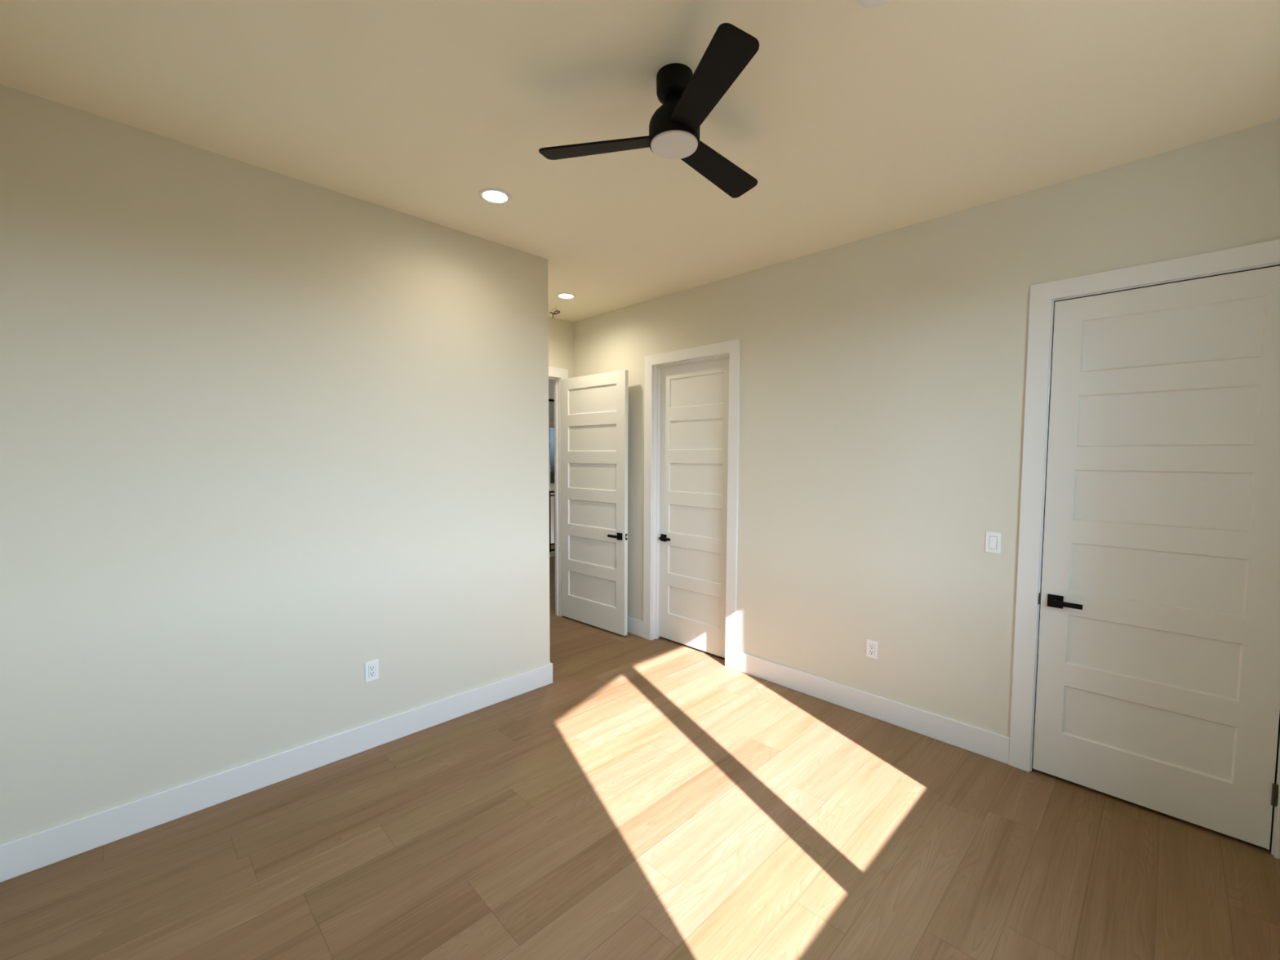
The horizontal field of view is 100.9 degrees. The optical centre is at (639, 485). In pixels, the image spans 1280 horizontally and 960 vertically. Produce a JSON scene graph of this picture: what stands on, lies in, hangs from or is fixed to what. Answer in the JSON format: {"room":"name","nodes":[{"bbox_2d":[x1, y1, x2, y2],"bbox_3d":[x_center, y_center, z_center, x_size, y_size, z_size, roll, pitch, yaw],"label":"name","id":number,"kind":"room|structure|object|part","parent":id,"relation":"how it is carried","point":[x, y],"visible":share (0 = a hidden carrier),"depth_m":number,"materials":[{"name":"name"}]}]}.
{"room":"empty bedroom","nodes":[
{"label":"empty bedroom","id":0,"kind":"room"},
{"bbox_2d":[0,84,550,844],"bbox_3d":[-2.092,-0.049,3.258,2.812,3.048,1.261,-3,5,-45],"label":"wall","id":1,"kind":"structure","parent":0,"point":[267,437],"depth_m":2.52,"materials":[{"name":"paint"}]},
{"bbox_2d":[0,662,552,882],"bbox_3d":[-1.584,1.423,2.952,2.658,0.149,0.016,-3,5,-45],"label":"baseboard","id":2,"kind":"structure","parent":1,"relation":"attached to","point":[28,853],"depth_m":2.56,"materials":[{"name":"paint"}]},
{"bbox_2d":[364,659,378,682],"bbox_3d":[-1.518,1.050,2.999,0.072,0.115,0.009,-3,5,-45],"label":"electrical outlet","id":3,"kind":"object","parent":1,"relation":"attached to","point":[371,668],"visible":1,"depth_m":3.00,"materials":[{"name":"white plastic"}]},
{"bbox_2d":[368,664,375,677],"bbox_3d":[-1.517,1.050,2.998,0.034,0.067,0.004,-3,5,-45],"label":"receptacle","id":4,"kind":"object","parent":3,"relation":"attached to","point":[371,667],"depth_m":3.00,"materials":[{"name":"white plastic"}]},
{"bbox_2d":[548,401,554,543],"bbox_3d":[-4.038,0.973,11.670,8.600,6.048,0.150,-3,5,-45],"label":"wall","id":5,"kind":"structure","parent":0,"point":[551,404],"depth_m":13.35,"materials":[{"name":"paint"}]},
{"bbox_2d":[548,422,554,488],"bbox_3d":[-1.916,-0.780,13.622,1.195,1.690,0.118,-3,5,-45],"label":"window","id":6,"kind":"structure","parent":5,"relation":"in","point":[551,424],"depth_m":13.35,"materials":[{"name":"paint"}]},
{"bbox_3d":[-1.937,-0.781,13.643,0.915,1.410,0.006,-3,5,-45],"label":"pane","id":7,"kind":"part","parent":6,"relation":"part of","materials":[{"name":"blue glass"}]},
{"bbox_3d":[-1.937,-0.781,13.643,1.015,1.510,0.060,-3,5,-45],"label":"frame","id":8,"kind":"part","parent":6,"relation":"part of","materials":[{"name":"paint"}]},
{"bbox_2d":[548,316,573,377],"bbox_3d":[1.010,-0.259,7.282,7.508,3.048,0.095,-3,5,-45],"label":"wall","id":9,"kind":"structure","parent":0,"point":[561,332],"depth_m":5.36,"materials":[{"name":"paint"}]},
{"bbox_2d":[548,366,568,616],"bbox_3d":[-1.171,0.099,5.125,1.118,2.553,0.113,-3,5,-45],"label":"door frame","id":10,"kind":"structure","parent":9,"relation":"attached to","point":[556,374],"depth_m":5.44,"materials":[{"name":"paint"}]},
{"bbox_2d":[560,369,628,635],"bbox_3d":[-0.455,0.151,5.115,0.931,2.422,0.141,3,4,42],"label":"door","id":11,"kind":"structure","parent":9,"relation":"in","point":[594,407],"depth_m":5.07,"materials":[{"name":"paint"}]},
{"bbox_3d":[-0.234,0.462,4.863,0.124,0.024,0.046,3,4,42],"label":"lever","id":12,"kind":"part","parent":11,"relation":"part of","materials":[{"name":"black metal"}]},
{"bbox_3d":[-0.181,0.464,4.847,0.064,0.064,0.009,3,4,42],"label":"handle","id":13,"kind":"part","parent":11,"relation":"part of","materials":[{"name":"black metal"}]},
{"bbox_2d":[0,544,1279,959],"bbox_3d":[0.593,1.344,5.871,10.200,0.001,8.954,-3,5,-45],"label":"floor","id":14,"kind":"structure","parent":0,"point":[659,798],"depth_m":2.22,"materials":[{"name":"brown wood"}]},
{"bbox_2d":[549,490,555,556],"bbox_3d":[-1.344,0.620,8.929,6.200,1.085,0.100,-3,5,-45],"label":"stair railing","id":15,"kind":"object","parent":14,"relation":"on","point":[551,553],"visible":0.03,"depth_m":8.79,"materials":[{"name":"paint"}]},
{"bbox_2d":[0,0,1279,399],"bbox_3d":[-0.463,-1.845,6.882,10.350,0.150,11.830,-3,5,-45],"label":"ceiling","id":16,"kind":"structure","parent":0,"point":[852,122],"depth_m":2.04,"materials":[{"name":"paint"}]},
{"bbox_2d":[478,187,511,204],"bbox_3d":[-0.769,-1.541,2.813,0.170,0.006,0.170,-3,5,-45],"label":"recessed light","id":17,"kind":"object","parent":16,"relation":"in","point":[491,195],"visible":1,"depth_m":2.81,"materials":[{"name":"paint"}]},
{"bbox_2d":[549,308,559,318],"bbox_3d":[-0.795,-1.623,4.969,0.097,0.083,0.036,1,3,14],"label":"bracket","id":18,"kind":"object","parent":16,"relation":"attached to","point":[552,308],"visible":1,"depth_m":4.97,"materials":[{"name":"black metal"}]},
{"bbox_2d":[555,293,575,299],"bbox_3d":[-0.634,-1.638,4.560,0.170,0.006,0.170,-3,5,-45],"label":"recessed light","id":19,"kind":"object","parent":16,"relation":"in","point":[562,295],"visible":1,"depth_m":4.55,"materials":[{"name":"paint"}]},
{"bbox_2d":[538,22,759,198],"bbox_3d":[0.204,-1.367,1.988,0.834,0.252,0.929,-3,5,-45],"label":"ceiling fan","id":20,"kind":"object","parent":16,"relation":"hanging from","point":[686,99],"visible":1,"depth_m":1.86,"materials":[{"name":"black metal"}]},
{"bbox_3d":[-0.161,-1.277,1.997,0.432,0.008,0.129,1,17,12],"label":"blade","id":21,"kind":"part","parent":20,"relation":"part of","materials":[{"name":"black wood"}]},
{"bbox_3d":[0.218,-1.256,1.652,0.129,0.008,0.432,13,-1,-18],"label":"blade","id":22,"kind":"part","parent":20,"relation":"part of","materials":[{"name":"black wood"}]},
{"bbox_3d":[0.327,-1.283,2.153,0.129,0.008,0.432,-15,-8,42],"label":"blade","id":23,"kind":"part","parent":20,"relation":"part of","materials":[{"name":"black wood"}]},
{"bbox_2d":[857,0,890,8],"bbox_3d":[0.695,-1.447,1.531,0.136,0.036,0.136,-3,5,-45],"label":"smoke detector","id":24,"kind":"object","parent":16,"relation":"attached to","point":[865,3],"visible":1,"depth_m":1.57,"materials":[{"name":"white plastic"}]},
{"bbox_2d":[573,119,1279,737],"bbox_3d":[1.132,-0.063,3.790,0.120,3.048,5.045,-3,5,-45],"label":"wall","id":25,"kind":"structure","parent":0,"point":[883,375],"depth_m":3.20,"materials":[{"name":"paint"}]},
{"bbox_2d":[626,616,643,637],"bbox_3d":[-0.351,1.302,5.213,0.084,0.149,1.056,-3,5,-45],"label":"baseboard","id":26,"kind":"structure","parent":25,"relation":"attached to","point":[634,626],"depth_m":4.93,"materials":[{"name":"paint"}]},
{"bbox_2d":[643,338,741,669],"bbox_3d":[0.446,0.139,4.481,0.138,2.560,1.014,-3,5,-45],"label":"door frame","id":27,"kind":"structure","parent":25,"relation":"attached to","point":[731,349],"depth_m":4.55,"materials":[{"name":"paint"}]},
{"bbox_2d":[658,357,728,657],"bbox_3d":[0.460,0.180,4.499,0.086,2.438,0.810,-3,5,-45],"label":"door","id":28,"kind":"structure","parent":25,"relation":"in","point":[695,397],"depth_m":4.51,"materials":[{"name":"paint"}]},
{"bbox_3d":[0.219,0.468,4.762,0.009,0.064,0.064,-3,5,-45],"label":"handle","id":29,"kind":"part","parent":28,"relation":"part of","materials":[{"name":"black metal"}]},
{"bbox_3d":[0.238,0.471,4.710,0.046,0.024,0.124,-3,5,-45],"label":"lever","id":30,"kind":"part","parent":28,"relation":"part of","materials":[{"name":"black metal"}]},
{"bbox_2d":[866,639,878,659],"bbox_3d":[1.493,1.049,3.391,0.009,0.115,0.072,-3,5,-45],"label":"electrical outlet","id":31,"kind":"object","parent":25,"relation":"attached to","point":[872,646],"visible":1,"depth_m":3.39,"materials":[{"name":"white plastic"}]},
{"bbox_2d":[868,644,874,655],"bbox_3d":[1.492,1.049,3.389,0.004,0.067,0.034,-3,5,-45],"label":"receptacle","id":32,"kind":"object","parent":31,"relation":"attached to","point":[871,646],"depth_m":3.39,"materials":[{"name":"white plastic"}]},
{"bbox_2d":[735,650,1009,764],"bbox_3d":[1.386,1.406,3.512,0.016,0.149,1.790,-3,5,-45],"label":"baseboard","id":33,"kind":"structure","parent":25,"relation":"attached to","point":[985,743],"depth_m":3.34,"materials":[{"name":"paint"}]},
{"bbox_2d":[985,531,1001,553],"bbox_3d":[1.941,0.311,2.898,0.012,0.115,0.072,-3,5,-45],"label":"light switch","id":34,"kind":"object","parent":25,"relation":"attached to","point":[993,540],"visible":1,"depth_m":2.90,"materials":[{"name":"white plastic"}]},
{"bbox_2d":[1008,239,1279,859],"bbox_3d":[2.424,0.260,2.489,0.138,2.560,1.022,-3,5,-45],"label":"door frame","id":35,"kind":"structure","parent":25,"relation":"attached to","point":[1043,296],"depth_m":2.73,"materials":[{"name":"paint"}]},
{"bbox_2d":[1032,266,1279,848],"bbox_3d":[2.380,0.304,2.447,0.086,2.438,0.829,-3,5,-45],"label":"door","id":36,"kind":"structure","parent":25,"relation":"in","point":[1158,673],"depth_m":2.42,"materials":[{"name":"paint"}]},
{"bbox_3d":[2.136,0.592,2.713,0.009,0.064,0.064,-3,5,-45],"label":"handle","id":37,"kind":"part","parent":36,"relation":"part of","materials":[{"name":"black metal"}]},
{"bbox_3d":[2.155,0.595,2.661,0.046,0.024,0.124,-3,5,-45],"label":"lever","id":38,"kind":"part","parent":36,"relation":"part of","materials":[{"name":"black metal"}]}
]}

